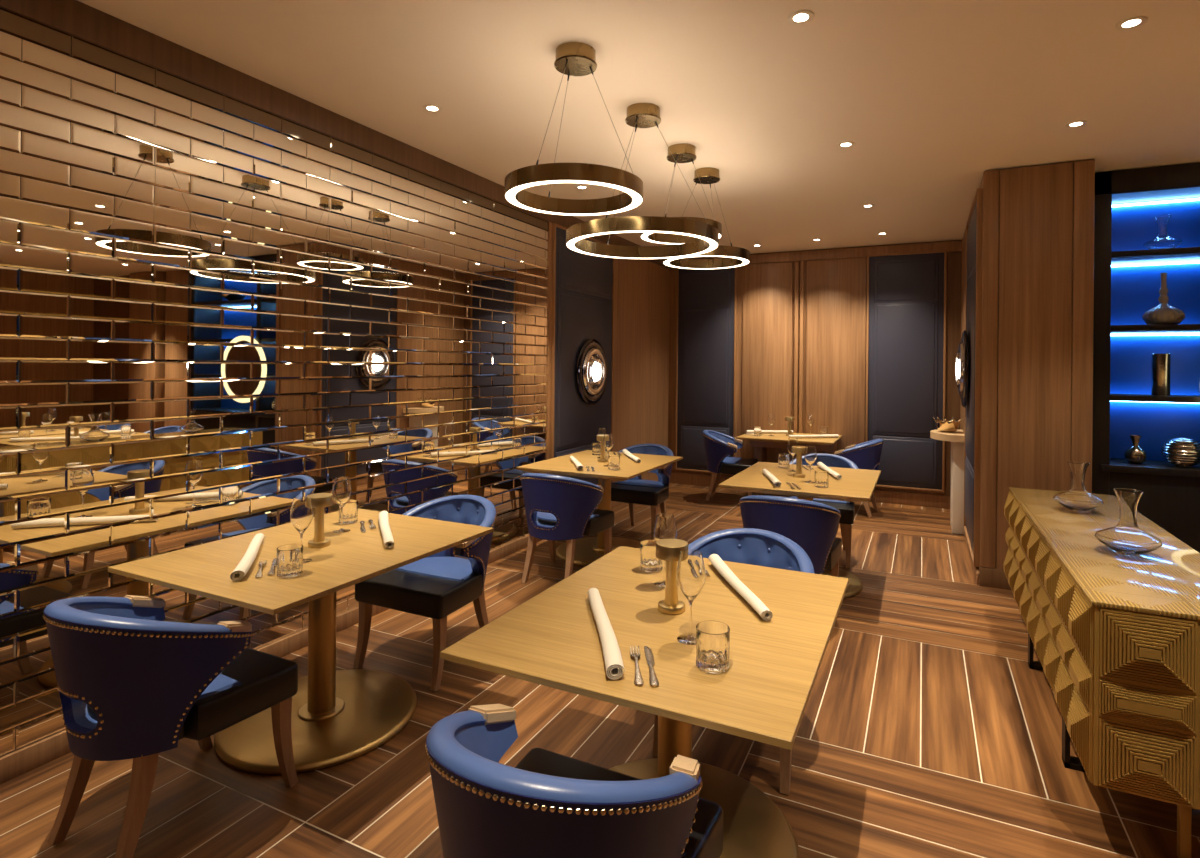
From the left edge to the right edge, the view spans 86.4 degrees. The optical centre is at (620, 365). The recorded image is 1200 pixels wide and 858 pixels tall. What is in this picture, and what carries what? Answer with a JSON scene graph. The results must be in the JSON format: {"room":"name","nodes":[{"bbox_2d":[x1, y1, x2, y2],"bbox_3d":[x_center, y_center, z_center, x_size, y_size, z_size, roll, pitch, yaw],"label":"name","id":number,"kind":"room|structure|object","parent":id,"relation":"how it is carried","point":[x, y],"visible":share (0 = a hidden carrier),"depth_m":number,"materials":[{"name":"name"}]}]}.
{"room":"restaurant","nodes":[
{"label":"restaurant","id":0,"kind":"room"},
{"bbox_2d":[4,258,669,754],"bbox_3d":[-1.415,0.047,4.095,0.138,2.880,9.590,1,0,25],"label":"wall","id":1,"kind":"structure","parent":0,"point":[642,287],"depth_m":7.42,"materials":[{"name":"brown wood"}]},
{"bbox_2d":[0,8,548,755],"bbox_3d":[-1.988,0.064,2.709,0.013,2.652,6.295,1,0,25],"label":"tiles","id":2,"kind":"structure","parent":1,"relation":"attached to","point":[217,310],"depth_m":2.92,"materials":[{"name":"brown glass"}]},
{"bbox_2d":[0,480,657,783],"bbox_3d":[-1.396,1.443,3.969,0.028,0.088,9.390,1,0,25],"label":"baseboard","id":3,"kind":"structure","parent":1,"relation":"attached to","point":[15,763],"depth_m":3.14,"materials":[{"name":"brown wood"}]},
{"bbox_2d":[0,0,670,269],"bbox_3d":[-1.372,-1.325,3.969,0.024,0.136,9.390,1,0,25],"label":"trim","id":4,"kind":"structure","parent":1,"relation":"attached to","point":[75,18],"depth_m":3.03,"materials":[{"name":"brown wood"}]},
{"bbox_2d":[546,222,551,459],"bbox_3d":[-0.627,0.077,5.569,0.024,2.654,0.040,1,0,25],"label":"trim","id":5,"kind":"structure","parent":1,"relation":"attached to","point":[550,223],"depth_m":5.55,"materials":[{"name":"brown wood"}]},
{"bbox_2d":[550,223,614,484],"bbox_3d":[-0.350,0.062,6.130,0.056,2.614,1.204,1,0,25],"label":"wall panel","id":6,"kind":"object","parent":1,"relation":"attached to","point":[583,285],"visible":0.66,"depth_m":5.93,"materials":[{"name":"black fabric"}]},
{"bbox_2d":[576,339,607,404],"bbox_3d":[-0.244,0.058,6.168,0.080,0.636,0.636,1,0,25],"label":"wall sconce","id":7,"kind":"object","parent":6,"relation":"attached to","point":[592,365],"visible":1,"depth_m":6.09,"materials":[{"name":"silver metal"}]},
{"bbox_2d":[0,483,1199,857],"bbox_3d":[2.916,1.528,1.982,9.800,0.001,9.690,1,0,25],"label":"floor","id":8,"kind":"structure","parent":0,"point":[927,729],"depth_m":2.46,"materials":[{"name":"brown wood"}]},
{"bbox_2d":[43,595,297,857],"bbox_3d":[-1.509,1.102,2.115,0.593,0.779,0.609,1,0,25],"label":"barrel chair","id":9,"kind":"object","parent":8,"relation":"on","point":[134,683],"visible":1,"depth_m":1.91,"materials":[{"name":"blue leather"}]},
{"bbox_2d":[108,509,493,773],"bbox_3d":[-1.260,1.123,2.700,0.924,0.730,1.130,1,0,25],"label":"pedestal table","id":10,"kind":"object","parent":8,"relation":"on","point":[338,716],"visible":0.87,"depth_m":2.58,"materials":[{"name":"brown wood"}]},
{"bbox_2d":[230,533,264,580],"bbox_3d":[-1.444,0.734,2.494,0.050,0.038,0.560,1,0,-22],"label":"roll","id":11,"kind":"object","parent":10,"relation":"on","point":[244,565],"visible":1,"depth_m":2.38,"materials":[{"name":"beige fabric"}]},
{"bbox_2d":[255,560,266,577],"bbox_3d":[-1.331,0.749,2.364,0.027,0.011,0.198,1,0,-25],"label":"fork","id":12,"kind":"object","parent":10,"relation":"on","point":[259,573],"visible":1,"depth_m":2.33,"materials":[{"name":"silver metal"}]},
{"bbox_2d":[268,558,276,575],"bbox_3d":[-1.305,0.752,2.402,0.024,0.006,0.220,1,0,-24],"label":"knife","id":13,"kind":"object","parent":10,"relation":"on","point":[274,563],"visible":0.94,"depth_m":2.38,"materials":[{"name":"silver metal"}]},
{"bbox_2d":[276,544,302,577],"bbox_3d":[-1.197,0.707,2.312,0.086,0.102,0.086,1,0,25],"label":"tumbler","id":14,"kind":"object","parent":10,"relation":"on","point":[289,556],"visible":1,"depth_m":2.28,"materials":[{"name":"clear glass"}]},
{"bbox_2d":[290,497,313,562],"bbox_3d":[-1.235,0.635,2.474,0.083,0.245,0.083,1,0,-39],"label":"wine glass","id":15,"kind":"object","parent":10,"relation":"on","point":[301,512],"visible":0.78,"depth_m":2.45,"materials":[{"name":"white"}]},
{"bbox_2d":[306,493,332,547],"bbox_3d":[-1.271,0.652,2.696,0.103,0.212,0.103,1,0,25],"label":"table lamp","id":16,"kind":"object","parent":10,"relation":"on","point":[319,501],"visible":0.88,"depth_m":2.68,"materials":[{"name":"gold metal"}]},
{"bbox_2d":[332,476,351,532],"bbox_3d":[-1.276,0.635,2.925,0.083,0.245,0.083,1,0,-39],"label":"wine glass","id":17,"kind":"object","parent":10,"relation":"on","point":[341,491],"visible":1,"depth_m":2.90,"materials":[{"name":"clear"}]},
{"bbox_2d":[338,499,357,523],"bbox_3d":[-1.316,0.706,3.088,0.086,0.102,0.086,1,0,25],"label":"tumbler","id":18,"kind":"object","parent":10,"relation":"on","point":[350,510],"visible":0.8,"depth_m":3.06,"materials":[{"name":"clear glass"}]},
{"bbox_2d":[379,511,393,548],"bbox_3d":[-1.069,0.738,2.905,0.050,0.038,0.560,1,0,-22],"label":"roll","id":19,"kind":"object","parent":10,"relation":"on","point":[385,529],"visible":1,"depth_m":2.84,"materials":[{"name":"beige fabric"}]},
{"bbox_2d":[353,495,496,690],"bbox_3d":[-0.946,1.107,3.304,0.593,0.779,0.609,1,0,25],"label":"barrel chair","id":20,"kind":"object","parent":8,"relation":"on","point":[435,586],"visible":0.69,"depth_m":3.15,"materials":[{"name":"blue leather"}]},
{"bbox_2d":[520,473,613,582],"bbox_3d":[-0.413,1.112,4.523,0.593,0.779,0.609,1,0,25],"label":"barrel chair","id":21,"kind":"object","parent":8,"relation":"on","point":[557,507],"visible":1,"depth_m":4.31,"materials":[{"name":"blue leather"}]},
{"bbox_2d":[425,704,722,857],"bbox_3d":[-0.121,1.115,1.402,0.593,0.779,0.609,1,0,25],"label":"barrel chair","id":22,"kind":"object","parent":8,"relation":"on","point":[551,804],"visible":1,"depth_m":1.17,"materials":[{"name":"blue leather"}]},
{"bbox_2d":[516,450,682,565],"bbox_3d":[-0.129,1.134,5.124,0.924,0.730,1.130,1,0,25],"label":"pedestal table","id":23,"kind":"object","parent":8,"relation":"on","point":[588,550],"visible":0.55,"depth_m":5.04,"materials":[{"name":"beige wood"}]},
{"bbox_2d":[569,456,583,470],"bbox_3d":[-0.340,0.745,4.927,0.050,0.038,0.560,1,0,-10],"label":"roll","id":24,"kind":"object","parent":23,"relation":"on","point":[573,459],"visible":1,"depth_m":4.81,"materials":[{"name":"beige fabric"}]},
{"bbox_2d":[592,442,600,454],"bbox_3d":[-0.204,0.716,5.508,0.086,0.102,0.086,1,0,22],"label":"tumbler","id":25,"kind":"object","parent":23,"relation":"on","point":[596,446],"visible":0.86,"depth_m":5.47,"materials":[{"name":"clear glass"}]},
{"bbox_2d":[597,435,607,461],"bbox_3d":[-0.140,0.662,5.120,0.103,0.212,0.103,1,0,25],"label":"table lamp","id":26,"kind":"object","parent":23,"relation":"on","point":[599,437],"visible":0.73,"depth_m":5.10,"materials":[{"name":"gold metal"}]},
{"bbox_2d":[603,434,613,466],"bbox_3d":[-0.093,0.646,4.900,0.083,0.245,0.083,1,0,23],"label":"wine glass","id":27,"kind":"object","parent":23,"relation":"on","point":[608,441],"visible":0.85,"depth_m":4.87,"materials":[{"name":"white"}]},
{"bbox_2d":[608,455,619,469],"bbox_3d":[-0.046,0.717,4.739,0.086,0.102,0.086,1,0,22],"label":"tumbler","id":28,"kind":"object","parent":23,"relation":"on","point":[614,460],"visible":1,"depth_m":4.70,"materials":[{"name":"clear glass"}]},
{"bbox_2d":[623,449,640,462],"bbox_3d":[0.089,0.749,5.320,0.050,0.038,0.560,1,0,-10],"label":"roll","id":29,"kind":"object","parent":23,"relation":"on","point":[625,451],"visible":1,"depth_m":5.25,"materials":[{"name":"beige fabric"}]},
{"bbox_2d":[611,444,673,539],"bbox_3d":[0.183,1.118,5.734,0.593,0.779,0.609,1,0,25],"label":"barrel chair","id":30,"kind":"object","parent":8,"relation":"on","point":[636,490],"visible":0.62,"depth_m":5.58,"materials":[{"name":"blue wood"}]},
{"bbox_2d":[440,546,848,857],"bbox_3d":[0.173,1.137,2.023,0.924,0.730,1.130,1,0,25],"label":"pedestal table","id":31,"kind":"object","parent":8,"relation":"on","point":[551,639],"visible":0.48,"depth_m":1.85,"materials":[{"name":"beige wood"}]},
{"bbox_2d":[588,588,624,679],"bbox_3d":[-0.047,0.747,1.837,0.050,0.038,0.560,1,0,-8],"label":"roll","id":32,"kind":"object","parent":31,"relation":"on","point":[613,660],"visible":1,"depth_m":1.72,"materials":[{"name":"beige fabric"}]},
{"bbox_2d":[630,646,643,684],"bbox_3d":[0.042,0.762,1.632,0.027,0.011,0.198,1,0,-2],"label":"fork","id":33,"kind":"object","parent":31,"relation":"on","point":[638,680],"visible":1,"depth_m":1.60,"materials":[{"name":"silver metal"}]},
{"bbox_2d":[640,540,662,572],"bbox_3d":[0.117,0.719,2.411,0.086,0.102,0.086,1,0,25],"label":"tumbler","id":34,"kind":"object","parent":31,"relation":"on","point":[649,563],"visible":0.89,"depth_m":2.38,"materials":[{"name":"clear glass"}]},
{"bbox_2d":[644,646,658,686],"bbox_3d":[0.078,0.765,1.639,0.024,0.006,0.220,1,0,-3],"label":"knife","id":35,"kind":"object","parent":31,"relation":"on","point":[653,681],"visible":1,"depth_m":1.62,"materials":[{"name":"silver metal"}]},
{"bbox_2d":[653,513,676,587],"bbox_3d":[0.157,0.648,2.249,0.083,0.245,0.083,1,0,-39],"label":"wine glass","id":36,"kind":"object","parent":31,"relation":"on","point":[665,526],"visible":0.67,"depth_m":2.22,"materials":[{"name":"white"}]},
{"bbox_2d":[656,539,687,614],"bbox_3d":[0.162,0.665,2.019,0.103,0.212,0.103,1,0,25],"label":"table lamp","id":37,"kind":"object","parent":31,"relation":"on","point":[668,550],"visible":0.94,"depth_m":2.00,"materials":[{"name":"gold metal"}]},
{"bbox_2d":[676,550,705,644],"bbox_3d":[0.198,0.648,1.798,0.083,0.245,0.083,1,0,-39],"label":"wine glass","id":38,"kind":"object","parent":31,"relation":"on","point":[690,574],"visible":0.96,"depth_m":1.77,"materials":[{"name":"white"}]},
{"bbox_2d":[696,621,729,673],"bbox_3d":[0.237,0.720,1.635,0.086,0.102,0.086,1,0,25],"label":"tumbler","id":39,"kind":"object","parent":31,"relation":"on","point":[712,637],"visible":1,"depth_m":1.60,"materials":[{"name":"clear glass"}]},
{"bbox_2d":[708,554,772,620],"bbox_3d":[0.401,0.751,2.209,0.050,0.038,0.560,1,0,-8],"label":"roll","id":40,"kind":"object","parent":31,"relation":"on","point":[718,563],"visible":1,"depth_m":2.13,"materials":[{"name":"beige fabric"}]},
{"bbox_2d":[702,430,757,500],"bbox_3d":[1.230,1.128,7.221,0.609,0.779,0.593,1,0,18],"label":"barrel chair","id":41,"kind":"object","parent":8,"relation":"on","point":[718,446],"visible":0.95,"depth_m":7.07,"materials":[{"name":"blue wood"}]},
{"bbox_2d":[652,528,814,794],"bbox_3d":[0.488,1.121,2.619,0.593,0.779,0.609,1,0,25],"label":"barrel chair","id":42,"kind":"object","parent":8,"relation":"on","point":[752,546],"visible":0.27,"depth_m":2.81,"materials":[{"name":"blue leather"}]},
{"bbox_2d":[736,433,841,494],"bbox_3d":[1.895,1.153,7.143,1.020,0.730,0.802,1,0,25],"label":"dining table","id":43,"kind":"object","parent":8,"relation":"on","point":[779,440],"visible":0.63,"depth_m":7.11,"materials":[{"name":"brown wood"}]},
{"bbox_2d":[754,426,761,435],"bbox_3d":[1.532,0.732,7.127,0.086,0.102,0.086,1,0,25],"label":"tumbler","id":44,"kind":"object","parent":43,"relation":"on","point":[757,430],"visible":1,"depth_m":7.09,"materials":[{"name":"clear glass"}]},
{"bbox_2d":[746,430,792,432],"bbox_3d":[1.734,0.764,7.411,0.560,0.038,0.050,1,0,-8],"label":"roll","id":45,"kind":"object","parent":43,"relation":"on","point":[747,431],"visible":0.73,"depth_m":7.40,"materials":[{"name":"beige fabric"}]},
{"bbox_2d":[768,414,774,435],"bbox_3d":[1.695,0.662,7.167,0.083,0.245,0.083,1,0,-39],"label":"wine glass","id":46,"kind":"object","parent":43,"relation":"on","point":[771,417],"visible":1,"depth_m":7.14,"materials":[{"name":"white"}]},
{"bbox_2d":[785,417,794,435],"bbox_3d":[1.905,0.681,7.183,0.103,0.212,0.103,1,0,25],"label":"table lamp","id":47,"kind":"object","parent":43,"relation":"on","point":[789,419],"visible":0.92,"depth_m":7.17,"materials":[{"name":"gold metal"}]},
{"bbox_2d":[807,414,813,434],"bbox_3d":[2.146,0.666,7.207,0.083,0.245,0.083,1,0,-39],"label":"wine glass","id":48,"kind":"object","parent":43,"relation":"on","point":[810,417],"visible":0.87,"depth_m":7.18,"materials":[{"name":"clear"}]},
{"bbox_2d":[788,434,838,437],"bbox_3d":[2.105,0.767,6.963,0.560,0.038,0.050,1,0,-8],"label":"roll","id":49,"kind":"object","parent":43,"relation":"on","point":[823,435],"visible":1,"depth_m":6.95,"materials":[{"name":"beige fabric"}]},
{"bbox_2d":[739,495,841,576],"bbox_3d":[1.008,1.126,3.833,0.593,0.779,0.609,1,0,25],"label":"barrel chair","id":50,"kind":"object","parent":8,"relation":"on","point":[814,526],"visible":0.62,"depth_m":3.59,"materials":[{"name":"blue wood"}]},
{"bbox_2d":[718,462,880,597],"bbox_3d":[1.298,1.147,4.492,0.924,0.730,1.130,1,0,25],"label":"pedestal table","id":51,"kind":"object","parent":8,"relation":"on","point":[855,485],"visible":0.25,"depth_m":4.27,"materials":[{"name":"beige wood"}]},
{"bbox_2d":[762,469,781,487],"bbox_3d":[1.029,0.757,4.345,0.050,0.038,0.560,1,0,5],"label":"roll","id":52,"kind":"object","parent":51,"relation":"on","point":[775,481],"visible":1,"depth_m":4.23,"materials":[{"name":"beige fabric"}]},
{"bbox_2d":[778,454,789,467],"bbox_3d":[1.254,0.729,4.897,0.086,0.102,0.086,1,0,31],"label":"tumbler","id":53,"kind":"object","parent":51,"relation":"on","point":[783,459],"visible":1,"depth_m":4.86,"materials":[{"name":"clear glass"}]},
{"bbox_2d":[787,438,798,471],"bbox_3d":[1.278,0.658,4.731,0.083,0.245,0.083,1,0,31],"label":"wine glass","id":54,"kind":"object","parent":51,"relation":"on","point":[791,441],"visible":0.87,"depth_m":4.71,"materials":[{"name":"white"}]},
{"bbox_2d":[792,446,804,477],"bbox_3d":[1.260,0.675,4.501,0.103,0.212,0.103,1,0,25],"label":"table lamp","id":55,"kind":"object","parent":51,"relation":"on","point":[799,450],"visible":0.9,"depth_m":4.48,"materials":[{"name":"gold metal"}]},
{"bbox_2d":[804,445,816,482],"bbox_3d":[1.273,0.658,4.279,0.083,0.245,0.083,1,0,31],"label":"wine glass","id":56,"kind":"object","parent":51,"relation":"on","point":[810,454],"visible":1,"depth_m":4.25,"materials":[{"name":"clear"}]},
{"bbox_2d":[815,470,828,487],"bbox_3d":[1.296,0.730,4.113,0.086,0.102,0.086,1,0,31],"label":"tumbler","id":57,"kind":"object","parent":51,"relation":"on","point":[821,476],"visible":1,"depth_m":4.08,"materials":[{"name":"clear glass"}]},
{"bbox_2d":[817,462,841,478],"bbox_3d":[1.520,0.762,4.665,0.050,0.038,0.560,1,0,5],"label":"roll","id":58,"kind":"object","parent":51,"relation":"on","point":[821,465],"visible":0.99,"depth_m":4.59,"materials":[{"name":"beige fabric"}]},
{"bbox_2d":[789,453,857,567],"bbox_3d":[1.617,1.131,5.154,0.593,0.779,0.609,1,0,25],"label":"barrel chair","id":59,"kind":"object","parent":8,"relation":"on","point":[847,508],"visible":0.23,"depth_m":5.02,"materials":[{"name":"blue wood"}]},
{"bbox_2d":[834,439,883,517],"bbox_3d":[2.422,1.139,6.678,0.609,0.779,0.593,1,0,32],"label":"barrel chair","id":60,"kind":"object","parent":8,"relation":"on","point":[866,455],"visible":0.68,"depth_m":6.42,"materials":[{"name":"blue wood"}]},
{"bbox_2d":[930,429,964,534],"bbox_3d":[3.084,1.076,6.037,0.285,0.905,0.660,1,0,25],"label":"console shelf","id":61,"kind":"object","parent":8,"relation":"on","point":[956,438],"visible":0.89,"depth_m":5.80,"materials":[{"name":"brown wood"}]},
{"bbox_2d":[933,416,962,431],"bbox_3d":[3.086,0.553,6.016,0.258,0.138,0.254,1,0,25],"label":"bowl","id":62,"kind":"object","parent":61,"relation":"on","point":[945,425],"visible":1,"depth_m":5.95,"materials":[{"name":"gold"}]},
{"bbox_2d":[1003,487,1199,857],"bbox_3d":[2.137,1.130,2.845,0.550,0.780,2.173,1,0,25],"label":"sideboard","id":63,"kind":"object","parent":8,"relation":"on","point":[1114,636],"visible":0.98,"depth_m":2.01,"materials":[{"name":"gold metal"}]},
{"bbox_2d":[1053,461,1103,511],"bbox_3d":[2.338,0.616,3.261,0.210,0.246,0.210,1,0,-32],"label":"decanter","id":64,"kind":"object","parent":63,"relation":"on","point":[1077,499],"visible":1,"depth_m":3.23,"materials":[{"name":"clear glass"}]},
{"bbox_2d":[1095,488,1162,555],"bbox_3d":[1.995,0.613,2.510,0.210,0.246,0.210,1,0,25],"label":"decanter","id":65,"kind":"object","parent":63,"relation":"on","point":[1126,538],"visible":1,"depth_m":2.48,"materials":[{"name":"clear glass"}]},
{"bbox_2d":[1092,162,1199,552],"bbox_3d":[4.354,0.093,4.167,2.296,2.854,0.460,1,0,25],"label":"shelving","id":66,"kind":"object","parent":8,"relation":"on","point":[1127,278],"visible":0.6,"depth_m":4.53,"materials":[{"name":"black wood"}]},
{"bbox_2d":[1124,435,1146,463],"bbox_3d":[3.603,0.585,4.465,0.124,0.196,0.124,1,0,25],"label":"vase","id":67,"kind":"object","parent":66,"relation":"on","point":[1135,454],"visible":1,"depth_m":4.44,"materials":[{"name":"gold metal"}]},
{"bbox_2d":[1151,354,1170,395],"bbox_3d":[3.731,0.060,4.407,0.100,0.288,0.100,1,0,25],"label":"vase","id":68,"kind":"object","parent":66,"relation":"on","point":[1161,363],"visible":0.97,"depth_m":4.37,"materials":[{"name":"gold metal"}]},
{"bbox_2d":[1143,214,1182,248],"bbox_3d":[3.742,-0.911,4.406,0.210,0.246,0.210,1,0,-3],"label":"decanter","id":69,"kind":"object","parent":66,"relation":"on","point":[1162,240],"visible":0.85,"depth_m":4.37,"materials":[{"name":"clear glass"}]},
{"bbox_2d":[1142,273,1184,324],"bbox_3d":[3.745,-0.459,4.403,0.226,0.362,0.226,1,0,25],"label":"bottle vase","id":70,"kind":"object","parent":66,"relation":"on","point":[1164,313],"visible":0.93,"depth_m":4.36,"materials":[{"name":"grey ceramic"}]},
{"bbox_2d":[1160,437,1199,466],"bbox_3d":[3.834,0.588,4.356,0.230,0.195,0.230,1,0,25],"label":"ribbed vase","id":71,"kind":"object","parent":66,"relation":"on","point":[1178,451],"visible":1,"depth_m":4.29,"materials":[{"name":"silver metal"}]},
{"bbox_2d":[77,0,1199,257],"bbox_3d":[2.943,-1.403,1.982,9.800,0.100,9.690,1,0,25],"label":"ceiling","id":72,"kind":"structure","parent":0,"point":[931,96],"depth_m":3.15,"materials":[{"name":"beige paint"}]},
{"bbox_2d":[423,104,441,111],"bbox_3d":[-1.013,-1.386,3.440,0.100,0.005,0.100,1,0,25],"label":"recessed light","id":73,"kind":"object","parent":72,"relation":"in","point":[429,107],"visible":1,"depth_m":3.44,"materials":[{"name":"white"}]},
{"bbox_2d":[504,42,642,215],"bbox_3d":[-0.200,-1.055,2.810,0.625,0.651,0.625,1,0,25],"label":"pendant","id":74,"kind":"object","parent":72,"relation":"hanging from","point":[572,58],"visible":1,"depth_m":2.73,"materials":[{"name":"brown metal"}]},
{"bbox_2d":[505,180,641,215],"bbox_3d":[-0.203,-0.733,2.810,0.597,0.004,0.597,1,0,25],"label":"diffuser","id":75,"kind":"object","parent":74,"relation":"attached to","point":[511,190],"depth_m":2.83,"materials":[{"name":"white"}]},
{"bbox_2d":[621,103,660,170],"label":"pendant","id":76,"kind":"object","parent":72,"relation":"hanging from","point":[642,115],"depth_m":3.38,"materials":[{"name":"brown metal"}]},
{"bbox_2d":[566,205,718,258],"label":"pendant","id":77,"kind":"object","parent":72,"relation":"hanging from","point":[708,234],"depth_m":3.21,"materials":[{"name":"brown metal"}]},
{"bbox_2d":[567,231,717,258],"bbox_3d":[0.116,-0.644,3.433,0.807,0.004,0.807,1,0,25],"label":"diffuser","id":78,"kind":"object","parent":77,"relation":"attached to","point":[712,240],"depth_m":3.52,"materials":[{"name":"white"}]},
{"bbox_2d":[640,143,721,244],"bbox_3d":[0.385,-1.095,4.038,0.512,0.561,0.512,1,0,25],"label":"pendant","id":79,"kind":"object","parent":72,"relation":"hanging from","point":[682,153],"visible":0.51,"depth_m":4.02,"materials":[{"name":"brown metal"}]},
{"bbox_2d":[641,233,720,243],"bbox_3d":[0.382,-0.818,4.038,0.503,0.004,0.503,1,0,25],"label":"diffuser","id":80,"kind":"object","parent":79,"relation":"attached to","point":[645,236],"depth_m":4.22,"materials":[{"name":"white"}]},
{"bbox_2d":[663,167,749,268],"bbox_3d":[0.607,-1.050,4.508,0.608,0.647,0.608,1,0,25],"label":"pendant","id":81,"kind":"object","parent":72,"relation":"hanging from","point":[737,256],"visible":0.87,"depth_m":4.48,"materials":[{"name":"brown metal"}]},
{"bbox_2d":[663,256,748,268],"bbox_3d":[0.604,-0.730,4.508,0.599,0.004,0.599,1,0,25],"label":"diffuser","id":82,"kind":"object","parent":81,"relation":"attached to","point":[743,260],"depth_m":4.66,"materials":[{"name":"white"}]},
{"bbox_2d":[788,10,813,24],"bbox_3d":[0.711,-1.370,2.513,0.100,0.005,0.100,1,0,25],"label":"recessed light","id":83,"kind":"object","parent":72,"relation":"in","point":[802,16],"visible":1,"depth_m":2.51,"materials":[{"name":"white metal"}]},
{"bbox_2d":[837,142,854,147],"bbox_3d":[1.391,-1.364,3.939,0.100,0.005,0.100,1,0,25],"label":"recessed light","id":84,"kind":"object","parent":72,"relation":"in","point":[842,144],"visible":1,"depth_m":3.94,"materials":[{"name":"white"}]},
{"bbox_2d":[1065,120,1086,127],"bbox_3d":[2.553,-1.353,3.577,0.100,0.005,0.100,1,0,25],"label":"recessed light","id":85,"kind":"object","parent":72,"relation":"in","point":[1074,124],"visible":1,"depth_m":3.58,"materials":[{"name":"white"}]},
{"bbox_2d":[1115,16,1147,29],"bbox_3d":[2.026,-1.358,2.532,0.100,0.005,0.100,1,0,25],"label":"recessed light","id":86,"kind":"object","parent":72,"relation":"in","point":[1133,22],"visible":1,"depth_m":2.53,"materials":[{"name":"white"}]},
{"bbox_2d":[668,240,961,494],"bbox_3d":[2.391,0.082,7.503,4.100,2.880,0.170,1,0,25],"label":"wall","id":87,"kind":"structure","parent":0,"point":[673,272],"depth_m":7.84,"materials":[{"name":"brown wood"}]},
{"bbox_2d":[675,267,737,474],"bbox_3d":[1.069,0.035,8.004,0.779,2.594,0.056,1,0,25],"label":"wall panel","id":88,"kind":"object","parent":87,"relation":"attached to","point":[706,299],"visible":0.85,"depth_m":7.99,"materials":[{"name":"black fabric"}]},
{"bbox_2d":[741,262,792,462],"bbox_3d":[1.762,0.071,7.688,0.595,2.610,0.034,1,0,25],"label":"wood wall panel","id":89,"kind":"object","parent":87,"relation":"attached to","point":[767,287],"visible":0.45,"depth_m":7.67,"materials":[{"name":"brown wood"}]},
{"bbox_2d":[794,261,803,458],"bbox_3d":[2.102,0.074,7.523,0.096,2.610,0.042,1,0,25],"label":"pilaster","id":90,"kind":"object","parent":87,"relation":"attached to","point":[796,262],"visible":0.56,"depth_m":7.51,"materials":[{"name":"brown wood"}]},
{"bbox_2d":[670,472,949,508],"bbox_3d":[2.128,1.451,7.513,3.300,0.137,0.029,1,0,25],"label":"baseboard","id":91,"kind":"structure","parent":87,"relation":"attached to","point":[882,496],"depth_m":7.08,"materials":[{"name":"brown wood"}]},
{"bbox_2d":[671,241,961,268],"bbox_3d":[2.164,-1.288,7.500,3.330,0.107,0.043,1,0,25],"label":"trim","id":92,"kind":"structure","parent":87,"relation":"attached to","point":[954,246],"depth_m":7.28,"materials":[{"name":"brown wood"}]},
{"bbox_2d":[806,257,866,453],"bbox_3d":[2.474,0.078,7.351,0.650,2.610,0.034,1,0,25],"label":"wood wall panel","id":93,"kind":"object","parent":87,"relation":"attached to","point":[836,288],"visible":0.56,"depth_m":7.33,"materials":[{"name":"brown wood"}]},
{"bbox_2d":[865,250,946,491],"bbox_3d":[3.131,0.054,7.028,0.797,2.594,0.056,1,0,25],"label":"wall panel","id":94,"kind":"object","parent":87,"relation":"attached to","point":[906,322],"visible":0.84,"depth_m":6.99,"materials":[{"name":"black fabric"}]},
{"bbox_2d":[945,251,961,495],"bbox_3d":[3.568,0.090,6.834,0.150,2.613,0.032,1,0,25],"label":"trim","id":95,"kind":"structure","parent":87,"relation":"attached to","point":[954,259],"depth_m":6.83,"materials":[{"name":"brown wood"}]},
{"bbox_2d":[960,229,965,432],"bbox_3d":[3.345,0.056,6.189,0.022,2.770,1.330,1,0,25],"label":"trim","id":96,"kind":"structure","parent":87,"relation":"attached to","point":[963,266],"depth_m":6.39,"materials":[{"name":"brown wood"}]},
{"bbox_2d":[979,160,1087,568],"bbox_3d":[3.375,0.094,5.521,0.625,2.874,2.710,1,0,25],"label":"wall pillar","id":97,"kind":"structure","parent":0,"point":[981,184],"depth_m":4.39,"materials":[{"name":"brown wood"}]},
{"bbox_2d":[964,531,978,584],"bbox_3d":[3.047,1.486,5.615,0.023,0.085,2.610,1,0,25],"label":"baseboard","id":98,"kind":"structure","parent":97,"relation":"attached to","point":[975,569],"depth_m":4.56,"materials":[{"name":"brown wood"}]},
{"bbox_2d":[964,188,982,566],"bbox_3d":[2.784,0.086,5.032,0.056,2.664,1.204,1,0,25],"label":"wall panel","id":99,"kind":"object","parent":97,"relation":"attached to","point":[974,226],"visible":0.89,"depth_m":4.63,"materials":[{"name":"grey fabric"}]},
{"bbox_2d":[955,330,968,407],"bbox_3d":[2.794,0.026,5.238,0.080,0.636,0.636,1,0,25],"label":"wall sconce","id":100,"kind":"object","parent":99,"relation":"attached to","point":[962,356],"visible":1,"depth_m":5.05,"materials":[{"name":"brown metal"}]},
{"bbox_2d":[980,170,998,567],"bbox_3d":[2.549,0.022,4.411,0.093,2.733,0.026,1,0,25],"label":"trim","id":101,"kind":"structure","parent":97,"relation":"attached to","point":[990,178],"depth_m":4.40,"materials":[{"name":"brown wood"}]},
{"bbox_2d":[979,566,1010,589],"bbox_3d":[2.776,1.461,4.294,0.633,0.130,0.030,1,0,25],"label":"baseboard","id":102,"kind":"structure","parent":97,"relation":"attached to","point":[988,577],"depth_m":4.38,"materials":[{"name":"brown wood"}]},
{"bbox_2d":[996,162,1072,568],"bbox_3d":[2.783,0.024,4.300,0.414,2.733,0.026,1,0,25],"label":"wood wall panel","id":103,"kind":"object","parent":97,"relation":"attached to","point":[1036,202],"depth_m":4.29,"materials":[{"name":"brown wood"}]},
{"bbox_2d":[1071,160,1094,493],"bbox_3d":[3.026,0.027,4.184,0.112,2.733,0.026,1,0,25],"label":"trim","id":104,"kind":"structure","parent":97,"relation":"attached to","point":[1084,171],"depth_m":4.17,"materials":[{"name":"brown wood"}]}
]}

